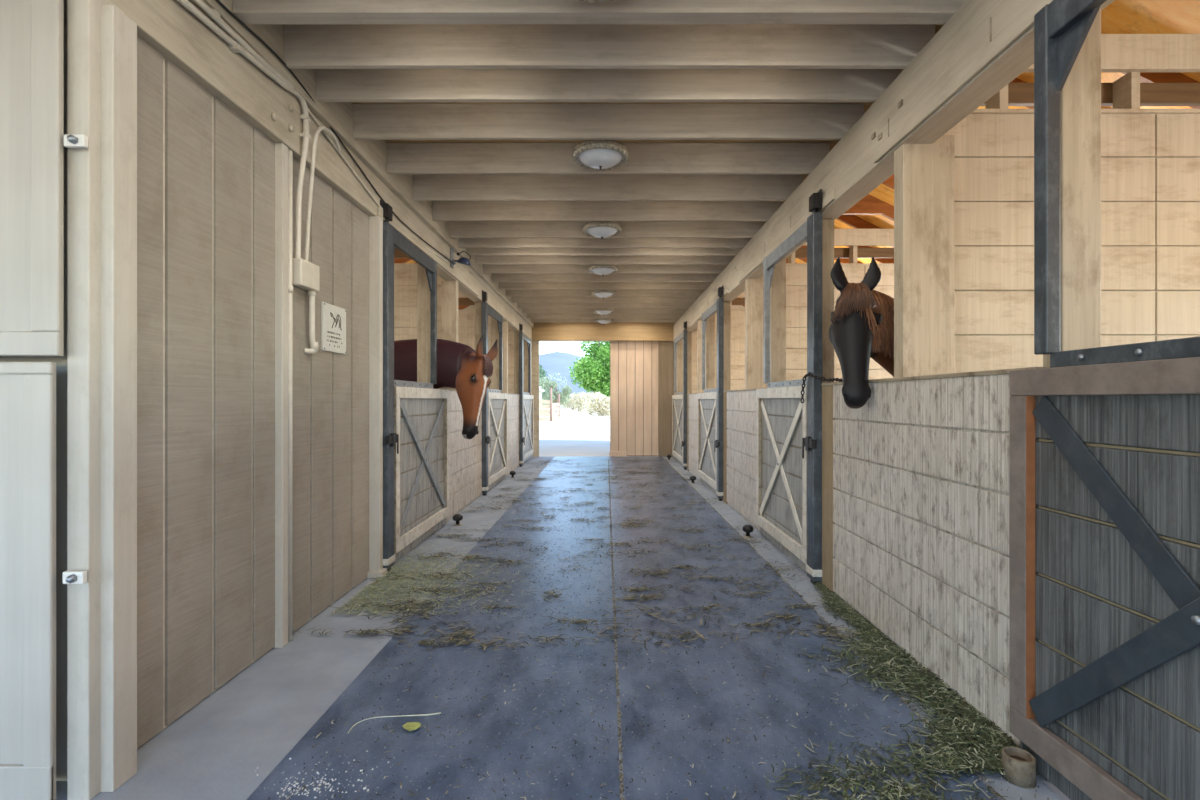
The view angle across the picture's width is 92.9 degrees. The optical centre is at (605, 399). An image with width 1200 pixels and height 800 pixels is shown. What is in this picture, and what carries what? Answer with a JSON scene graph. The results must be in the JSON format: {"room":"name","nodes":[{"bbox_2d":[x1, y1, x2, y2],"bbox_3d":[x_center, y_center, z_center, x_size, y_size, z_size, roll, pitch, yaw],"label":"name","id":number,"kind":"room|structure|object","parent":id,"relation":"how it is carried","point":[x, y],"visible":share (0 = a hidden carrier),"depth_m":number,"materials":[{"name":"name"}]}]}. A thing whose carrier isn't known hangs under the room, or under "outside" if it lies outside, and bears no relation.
{"room":"farm building","nodes":[
{"label":"farm building","id":0,"kind":"room"},
{"bbox_2d":[0,0,66,780],"bbox_3d":[-3.550,-0.300,2.010,3.500,3.300,0.080,0,0,0],"label":"wall","id":1,"kind":"structure","parent":0,"point":[61,361],"depth_m":2.02,"materials":[{"name":"beige"}]},
{"bbox_2d":[137,36,368,748],"bbox_3d":[-1.809,-0.100,3.215,0.102,2.900,2.370,0,0,0],"label":"wall","id":2,"kind":"structure","parent":0,"point":[253,447],"depth_m":2.71,"materials":[{"name":"paint"}]},
{"bbox_2d":[177,0,340,353],"bbox_3d":[-1.745,-1.003,2.927,0.136,1.450,1.542,0,0,0],"label":"conduit","id":3,"kind":"object","parent":2,"relation":"attached to","point":[305,273],"visible":0.98,"depth_m":3.26,"materials":[{"name":"paint"}]},
{"bbox_2d":[321,302,345,353],"bbox_3d":[-1.790,-0.469,3.760,0.018,0.307,0.320,0,0,0],"label":"warning sign","id":4,"kind":"object","parent":2,"relation":"attached to","point":[333,318],"visible":1,"depth_m":3.74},
{"bbox_2d":[328,331,341,347],"bbox_3d":[-1.786,-0.396,3.755,0.002,0.095,0.214,0,0,0],"label":"print","id":5,"kind":"object","parent":4,"relation":"attached to","point":[334,337],"depth_m":3.76},
{"bbox_2d":[109,0,533,578],"bbox_3d":[-1.810,-0.324,4.800,0.240,3.348,17.600,0,0,0],"label":"wall","id":6,"kind":"structure","parent":0,"point":[167,26],"depth_m":4.08,"materials":[{"name":"paint"}]},
{"bbox_2d":[0,362,86,799],"bbox_3d":[-2.214,0.603,1.881,0.972,1.455,0.038,0,0,0],"label":"door","id":7,"kind":"structure","parent":6,"relation":"in","point":[27,389],"depth_m":1.87,"materials":[{"name":"beige paint"}]},
{"bbox_2d":[0,0,87,355],"bbox_3d":[-2.212,-0.897,1.881,0.975,1.505,0.038,0,0,0],"label":"door","id":8,"kind":"structure","parent":6,"relation":"in","point":[33,140],"depth_m":1.88,"materials":[{"name":"beige paint"}]},
{"bbox_2d":[67,0,123,799],"bbox_3d":[-1.775,-0.025,1.988,0.074,2.750,0.145,0,0,0],"label":"trim","id":9,"kind":"structure","parent":6,"relation":"attached to","point":[83,16],"depth_m":1.92,"materials":[{"name":"paint"}]},
{"bbox_2d":[101,5,136,791],"bbox_3d":[-1.720,-0.005,2.011,0.050,2.710,0.103,0,0,0],"label":"trim","id":10,"kind":"structure","parent":6,"relation":"attached to","point":[118,31],"depth_m":1.97,"materials":[{"name":"paint"}]},
{"bbox_2d":[216,0,451,261],"bbox_3d":[-1.727,-1.643,4.377,0.044,0.268,4.112,0,0,-1],"label":"cable","id":11,"kind":"object","parent":6,"relation":"attached to","point":[218,1],"visible":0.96,"depth_m":3.18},
{"bbox_2d":[297,97,527,323],"bbox_3d":[-1.739,-1.666,7.588,0.019,0.437,10.256,0,0,0],"label":"cable","id":12,"kind":"object","parent":6,"relation":"attached to","point":[310,113],"visible":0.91,"depth_m":3.98,"materials":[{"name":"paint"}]},
{"bbox_2d":[380,200,448,570],"bbox_3d":[-1.710,-0.100,5.265,0.101,2.900,1.770,0,0,0],"label":"door","id":13,"kind":"structure","parent":6,"relation":"in","point":[415,414],"depth_m":5.02,"materials":[{"name":"wood"}]},
{"bbox_2d":[450,248,470,267],"bbox_3d":[-1.641,-1.645,6.397,0.249,0.290,0.158,0,0,11],"label":"light","id":14,"kind":"object","parent":6,"relation":"attached to","point":[462,260],"visible":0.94,"depth_m":6.40,"materials":[{"name":"grey metal"}]},
{"bbox_2d":[482,290,507,495],"bbox_3d":[-1.710,-0.100,8.900,0.101,2.900,1.800,0,0,0],"label":"door","id":15,"kind":"structure","parent":6,"relation":"in","point":[495,403],"depth_m":8.72,"materials":[{"name":"wood"}]},
{"bbox_2d":[519,323,533,466],"bbox_3d":[-1.710,-0.100,12.385,0.101,2.900,1.830,0,0,0],"label":"door","id":16,"kind":"structure","parent":6,"relation":"in","point":[526,401],"depth_m":12.10,"materials":[{"name":"wood"}]},
{"bbox_2d":[394,248,444,388],"bbox_3d":[-3.920,-0.343,6.862,4.080,3.385,0.195,0,0,0],"label":"wall","id":17,"kind":"structure","parent":0,"point":[405,274],"depth_m":6.80,"materials":[{"name":"beige wood"}]},
{"bbox_2d":[394,258,469,308],"bbox_3d":[-3.775,-2.078,5.000,4.450,2.355,18.000,0,0,0],"label":"ceiling","id":18,"kind":"structure","parent":0,"point":[396,260],"depth_m":9.20,"materials":[{"name":"brown wood"}]},
{"bbox_2d":[444,389,481,521],"bbox_3d":[-1.810,0.615,7.060,0.131,1.471,1.940,0,0,0],"label":"wall","id":19,"kind":"structure","parent":0,"point":[465,455],"depth_m":6.90,"materials":[{"name":"paint"}]},
{"bbox_2d":[458,291,490,426],"bbox_3d":[-3.920,-0.343,10.312,4.080,3.385,0.195,0,0,0],"label":"wall","id":20,"kind":"structure","parent":0,"point":[466,317],"depth_m":10.25,"materials":[{"name":"beige wood"}]},
{"bbox_2d":[464,305,538,456],"bbox_3d":[-3.475,-0.925,13.630,3.750,4.550,0.060,0,0,0],"label":"wall","id":21,"kind":"structure","parent":0,"point":[535,344],"depth_m":13.60,"materials":[{"name":"beige wood"}]},
{"bbox_2d":[508,330,513,393],"bbox_3d":[-3.920,-0.343,13.562,4.080,3.385,0.195,0,0,0],"label":"wall","id":22,"kind":"structure","parent":0,"point":[510,333],"depth_m":13.50,"materials":[{"name":"beige wood"}]},
{"bbox_2d":[506,393,519,475],"bbox_3d":[-1.810,0.615,10.620,0.131,1.471,1.760,0,0,0],"label":"wall","id":23,"kind":"structure","parent":0,"point":[513,399],"depth_m":10.79,"materials":[{"name":"paint"}]},
{"bbox_2d":[55,456,1069,799],"bbox_3d":[-1.800,1.446,4.800,7.200,0.208,17.600,0,0,0],"label":"floor","id":24,"kind":"structure","parent":0,"point":[417,748],"depth_m":2.66,"materials":[{"name":"concrete"}]},
{"bbox_2d":[255,750,388,798],"bbox_3d":[-1.034,1.339,2.001,0.513,0.005,0.424,0,0,22],"label":"crumbs","id":25,"kind":"object","parent":24,"relation":"on","point":[324,782],"visible":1,"depth_m":1.98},
{"bbox_2d":[348,712,440,732],"bbox_3d":[-0.887,1.338,2.399,0.364,0.005,0.081,0,0,-23],"label":"straw","id":26,"kind":"object","parent":24,"relation":"on","point":[439,712],"visible":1,"depth_m":2.41,"materials":[{"name":"beige plant"}]},
{"bbox_2d":[403,722,426,730],"bbox_3d":[-0.780,1.330,2.324,0.083,0.013,0.060,0,0,19],"label":"fallen leaf","id":27,"kind":"object","parent":24,"relation":"on","point":[409,726],"visible":1,"depth_m":2.33,"materials":[{"name":"yellow plant"}]},
{"bbox_2d":[329,536,577,615],"bbox_3d":[-0.972,1.333,4.581,1.552,0.016,2.109,0,0,0],"label":"pile","id":28,"kind":"object","parent":24,"relation":"on","point":[390,584],"visible":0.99,"depth_m":4.07,"materials":[{"name":"green plant"}]},
{"bbox_2d":[452,514,462,525],"bbox_3d":[-1.600,1.290,6.150,0.110,0.120,0.110,0,0,0],"label":"door stop","id":29,"kind":"object","parent":24,"relation":"on","point":[457,517],"visible":1,"depth_m":6.12,"materials":[{"name":"black metal"}]},
{"bbox_2d":[510,471,515,477],"bbox_3d":[-1.620,1.290,9.900,0.110,0.120,0.110,0,0,0],"label":"door stop","id":30,"kind":"object","parent":24,"relation":"on","point":[512,473],"visible":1,"depth_m":9.87,"materials":[{"name":"black metal"}]},
{"bbox_2d":[297,459,870,653],"bbox_3d":[-0.115,1.330,7.974,3.822,0.021,10.006,0,0,0],"label":"hay","id":31,"kind":"object","parent":24,"relation":"on","point":[371,630],"visible":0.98,"depth_m":3.90},
{"bbox_2d":[268,461,1035,799],"bbox_3d":[0.177,1.338,7.094,2.673,0.006,11.014,0,0,0],"label":"hay","id":32,"kind":"object","parent":24,"relation":"on","point":[615,461],"visible":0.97,"depth_m":2.44},
{"bbox_2d":[279,490,1048,799],"bbox_3d":[0.174,1.339,4.995,2.659,0.005,7.004,0,0,0],"label":"grit","id":33,"kind":"object","parent":24,"relation":"on","point":[579,490],"visible":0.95,"depth_m":2.62,"materials":[{"name":"white gravel"}]},
{"bbox_2d":[658,341,673,456],"bbox_3d":[1.435,-0.025,13.625,0.370,2.750,0.090,0,0,0],"label":"wall pier","id":34,"kind":"object","parent":24,"relation":"on","point":[665,348],"visible":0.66,"depth_m":13.58,"materials":[{"name":"beige wood"}]},
{"bbox_2d":[532,322,673,340],"bbox_3d":[-0.075,-1.699,13.520,3.350,0.598,0.160,0,0,0],"label":"lintel","id":35,"kind":"object","parent":34,"relation":"on","point":[542,331],"visible":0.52,"depth_m":13.44,"materials":[{"name":"beige wood"}]},
{"bbox_2d":[610,341,657,455],"bbox_3d":[0.680,-0.150,13.705,1.160,3.000,0.050,0,0,0],"label":"door","id":36,"kind":"structure","parent":34,"relation":"attached to","point":[633,364],"depth_m":13.68,"materials":[{"name":"beige wood"}]},
{"bbox_2d":[690,476,695,483],"bbox_3d":[1.410,1.290,9.250,0.110,0.120,0.110,0,0,0],"label":"door stop","id":37,"kind":"object","parent":24,"relation":"on","point":[692,478],"visible":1,"depth_m":9.22,"materials":[{"name":"black metal"}]},
{"bbox_2d":[742,525,753,537],"bbox_3d":[1.400,1.290,5.620,0.110,0.120,0.110,0,0,0],"label":"door stop","id":38,"kind":"object","parent":24,"relation":"on","point":[746,528],"visible":1,"depth_m":5.59,"materials":[{"name":"black metal"}]},
{"bbox_2d":[608,459,1001,799],"bbox_3d":[0.692,1.344,7.146,1.334,0.004,11.508,0,0,0],"label":"dirt","id":39,"kind":"object","parent":24,"relation":"on","point":[621,789],"visible":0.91,"depth_m":2.72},
{"bbox_2d":[743,725,1037,799],"bbox_3d":[0.952,1.333,1.898,1.120,0.016,0.873,0,0,0],"label":"hay wisps","id":40,"kind":"object","parent":24,"relation":"on","point":[856,782],"visible":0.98,"depth_m":1.99,"materials":[{"name":"green plant"}]},
{"bbox_2d":[763,581,1039,776],"bbox_3d":[1.166,1.317,3.104,0.945,0.048,2.179,0,0,3],"label":"pile","id":41,"kind":"object","parent":24,"relation":"on","point":[969,724],"visible":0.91,"depth_m":2.44,"materials":[{"name":"green plant"}]},
{"bbox_2d":[1002,746,1035,788],"bbox_3d":[1.470,1.305,2.030,0.100,0.090,0.100,0,0,0],"label":"pipe stub","id":42,"kind":"object","parent":24,"relation":"on","point":[1019,766],"visible":1,"depth_m":2.00,"materials":[{"name":"beige ceramic"}]},
{"bbox_2d":[539,351,586,395],"bbox_3d":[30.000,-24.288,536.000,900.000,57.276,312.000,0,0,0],"label":"hills","id":43,"kind":"object","parent":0,"point":[556,362],"visible":0.03,"depth_m":486.07,"materials":[{"name":"blue"}]},
{"bbox_2d":[539,406,609,456],"bbox_3d":[0.000,1.510,190.000,180.000,0.280,460.000,0,0,0],"label":"ground","id":44,"kind":"structure","parent":0,"point":[576,433],"depth_m":22.00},
{"bbox_2d":[539,386,543,408],"bbox_3d":[-8.750,-0.495,62.000,4.100,3.790,4.800,0,0,0],"label":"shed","id":45,"kind":"object","parent":44,"relation":"on","point":[540,389],"visible":0.09,"depth_m":62.49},
{"bbox_2d":[539,364,549,404],"bbox_3d":[-9.968,-2.369,85.149,5.199,7.807,4.729,0,0,0],"label":"conifer tree","id":46,"kind":"object","parent":44,"relation":"on","point":[542,373],"visible":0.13,"depth_m":84.85,"materials":[{"name":"green plant"}]},
{"bbox_2d":[539,388,559,420],"bbox_3d":[-5.750,0.325,38.428,5.050,2.250,3.495,0,0,0],"label":"fence","id":47,"kind":"object","parent":44,"relation":"on","point":[553,406],"visible":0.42,"depth_m":36.73,"materials":[{"name":"brown wood"}]},
{"bbox_2d":[539,373,571,411],"bbox_3d":[-5.015,-0.704,56.175,3.415,4.221,2.402,0,0,0],"label":"tree","id":48,"kind":"object","parent":44,"relation":"on","point":[567,390],"visible":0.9,"depth_m":56.00,"materials":[{"name":"green plant"}]},
{"bbox_2d":[560,394,575,409],"bbox_3d":[-4.678,0.284,79.974,3.651,2.516,2.839,0,0,0],"label":"dry shrub","id":49,"kind":"object","parent":44,"relation":"on","point":[568,402],"visible":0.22,"depth_m":79.80,"materials":[{"name":"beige plant"}]},
{"bbox_2d":[569,393,583,410],"bbox_3d":[-3.050,0.228,67.875,2.916,2.387,2.422,0,0,0],"label":"dry shrub","id":50,"kind":"object","parent":44,"relation":"on","point":[573,400],"visible":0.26,"depth_m":67.65,"materials":[{"name":"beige plant"}]},
{"bbox_2d":[575,391,601,412],"bbox_3d":[-1.704,0.247,57.968,3.113,2.351,2.402,0,0,-28],"label":"dry shrub","id":51,"kind":"object","parent":44,"relation":"on","point":[579,401],"visible":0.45,"depth_m":57.49,"materials":[{"name":"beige plant"}]},
{"bbox_2d":[568,341,609,397],"bbox_3d":[0.250,-6.774,95.095,12.919,16.351,10.156,0,0,0],"label":"tree","id":52,"kind":"object","parent":44,"relation":"on","point":[593,370],"visible":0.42,"depth_m":92.73,"materials":[{"name":"green plant"}]},
{"bbox_2d":[582,393,609,415],"bbox_3d":[-0.487,0.461,49.910,3.352,2.223,2.429,0,0,0],"label":"dry shrub","id":53,"kind":"object","parent":44,"relation":"on","point":[601,406],"visible":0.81,"depth_m":49.48,"materials":[{"name":"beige plant"}]},
{"bbox_2d":[609,451,626,455],"bbox_3d":[0.290,1.300,13.720,0.420,0.140,0.160,0,0,0],"label":"trim","id":54,"kind":"structure","parent":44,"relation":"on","point":[611,453],"depth_m":13.64,"materials":[{"name":"beige wood"}]},
{"bbox_2d":[233,0,965,321],"bbox_3d":[-0.075,-1.898,4.800,3.750,0.260,17.600,0,0,0],"label":"ceiling","id":55,"kind":"structure","parent":0,"point":[720,109],"depth_m":3.84,"materials":[{"name":"paint"}]},
{"bbox_2d":[580,0,613,2],"bbox_3d":[-0.040,-1.831,2.300,0.409,0.335,0.408,0,0,0],"label":"ceiling light","id":56,"kind":"object","parent":55,"relation":"attached to","point":[591,1],"visible":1,"depth_m":2.48,"materials":[{"name":"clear glass"}]},
{"bbox_2d":[572,140,628,169],"bbox_3d":[-0.040,-1.831,4.120,0.409,0.335,0.408,0,0,0],"label":"ceiling light","id":57,"kind":"object","parent":55,"relation":"attached to","point":[592,154],"visible":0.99,"depth_m":4.03,"materials":[{"name":"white glass"}]},
{"bbox_2d":[582,221,621,238],"bbox_3d":[-0.040,-1.831,5.900,0.409,0.335,0.408,0,0,0],"label":"ceiling light","id":58,"kind":"object","parent":55,"relation":"attached to","point":[600,229],"visible":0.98,"depth_m":5.79,"materials":[{"name":"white glass"}]},
{"bbox_2d":[588,264,617,274],"bbox_3d":[-0.040,-1.831,7.680,0.409,0.335,0.408,0,0,0],"label":"ceiling light","id":59,"kind":"object","parent":55,"relation":"attached to","point":[600,269],"visible":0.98,"depth_m":7.57,"materials":[{"name":"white glass"}]},
{"bbox_2d":[591,289,615,298],"bbox_3d":[-0.040,-1.831,9.400,0.409,0.335,0.408,0,0,0],"label":"ceiling light","id":60,"kind":"object","parent":55,"relation":"attached to","point":[602,293],"visible":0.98,"depth_m":9.29,"materials":[{"name":"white glass"}]},
{"bbox_2d":[594,308,613,314],"bbox_3d":[-0.040,-1.831,11.280,0.409,0.335,0.408,0,0,0],"label":"ceiling light","id":61,"kind":"object","parent":55,"relation":"attached to","point":[603,311],"visible":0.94,"depth_m":11.17,"materials":[{"name":"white glass"}]},
{"bbox_2d":[595,318,612,323],"bbox_3d":[-0.040,-1.831,12.630,0.409,0.335,0.408,0,0,0],"label":"ceiling light","id":62,"kind":"object","parent":55,"relation":"attached to","point":[600,320],"visible":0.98,"depth_m":12.51,"materials":[{"name":"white glass"}]},
{"bbox_2d":[692,331,696,392],"bbox_3d":[3.830,-0.343,13.562,4.260,3.385,0.195,0,0,0],"label":"wall","id":63,"kind":"structure","parent":0,"point":[694,333],"depth_m":13.50,"materials":[{"name":"beige wood"}]},
{"bbox_2d":[674,305,744,330],"bbox_3d":[3.475,-0.925,13.630,3.750,4.550,0.060,0,0,0],"label":"wall","id":64,"kind":"structure","parent":0,"point":[733,306],"depth_m":13.60,"materials":[{"name":"beige wood"}]},
{"bbox_2d":[715,291,744,389],"bbox_3d":[3.830,-0.343,10.312,4.260,3.385,0.195,0,0,0],"label":"wall","id":65,"kind":"structure","parent":0,"point":[737,315],"depth_m":10.25,"materials":[{"name":"beige wood"}]},
{"bbox_2d":[763,229,893,387],"bbox_3d":[3.830,-0.343,6.862,4.260,3.385,0.195,0,0,0],"label":"wall","id":66,"kind":"structure","parent":0,"point":[796,273],"depth_m":6.80,"materials":[{"name":"beige wood"}]},
{"bbox_2d":[673,0,1113,747],"bbox_3d":[1.720,-0.209,4.800,0.320,3.118,17.600,0,0,0],"label":"wall","id":67,"kind":"structure","parent":0,"point":[985,45],"depth_m":2.98,"materials":[{"name":"paint"}]},
{"bbox_2d":[672,321,686,469],"bbox_3d":[1.526,-0.090,11.960,0.101,2.880,1.980,0,0,0],"label":"door","id":68,"kind":"structure","parent":67,"relation":"in","point":[679,400],"depth_m":11.68,"materials":[{"name":"wood"}]},
{"bbox_2d":[698,285,723,500],"bbox_3d":[1.526,-0.090,8.475,0.101,2.880,1.810,0,0,0],"label":"door","id":69,"kind":"structure","parent":67,"relation":"in","point":[710,415],"depth_m":8.14,"materials":[{"name":"wood"}]},
{"bbox_2d":[756,189,822,584],"bbox_3d":[1.526,-0.090,4.910,0.101,2.880,1.620,0,0,0],"label":"door","id":70,"kind":"structure","parent":67,"relation":"in","point":[788,430],"depth_m":4.58,"materials":[{"name":"wood"}]},
{"bbox_2d":[800,372,842,402],"bbox_3d":[1.525,-0.090,4.040,0.066,0.232,0.546,0,0,-12],"label":"chain","id":71,"kind":"object","parent":70,"relation":"attached to","point":[809,373],"visible":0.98,"depth_m":4.11,"materials":[{"name":"black metal"}]},
{"bbox_2d":[1010,0,1199,799],"bbox_3d":[1.526,-0.090,1.360,0.101,2.880,1.540,0,0,0],"label":"door","id":72,"kind":"structure","parent":67,"relation":"in","point":[1105,441],"depth_m":1.79,"materials":[{"name":"wood"}]},
{"bbox_2d":[742,0,1199,306],"bbox_3d":[3.775,-2.078,5.000,4.450,2.355,18.000,0,0,0],"label":"ceiling","id":73,"kind":"structure","parent":0,"point":[875,210],"depth_m":3.71,"materials":[{"name":"brown wood"}]},
{"bbox_2d":[944,34,1199,372],"bbox_3d":[3.830,-0.343,3.263,4.260,3.385,0.195,0,0,0],"label":"wall","id":74,"kind":"structure","parent":0,"point":[1150,158],"depth_m":3.20,"materials":[{"name":"beige wood"}]},
{"bbox_3d":[3.600,1.450,4.800,3.600,0.200,17.600,0,0,0],"label":"floor","id":75,"kind":"structure","parent":0,"visible":0},
{"bbox_2d":[829,257,893,408],"bbox_3d":[2.903,0.226,4.021,3.300,2.250,0.726,0,0,-14],"label":"horse","id":76,"kind":"object","parent":75,"relation":"on","point":[861,328],"visible":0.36,"depth_m":3.41},
{"bbox_3d":[-3.675,1.450,7.800,3.450,0.200,11.600,0,0,0],"label":"floor","id":77,"kind":"structure","parent":0,"visible":0},
{"bbox_2d":[394,334,497,438],"bbox_3d":[-2.912,0.336,6.248,3.580,2.032,0.803,0,0,5],"label":"bay horse","id":78,"kind":"object","parent":77,"relation":"on","point":[465,369],"visible":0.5,"depth_m":5.94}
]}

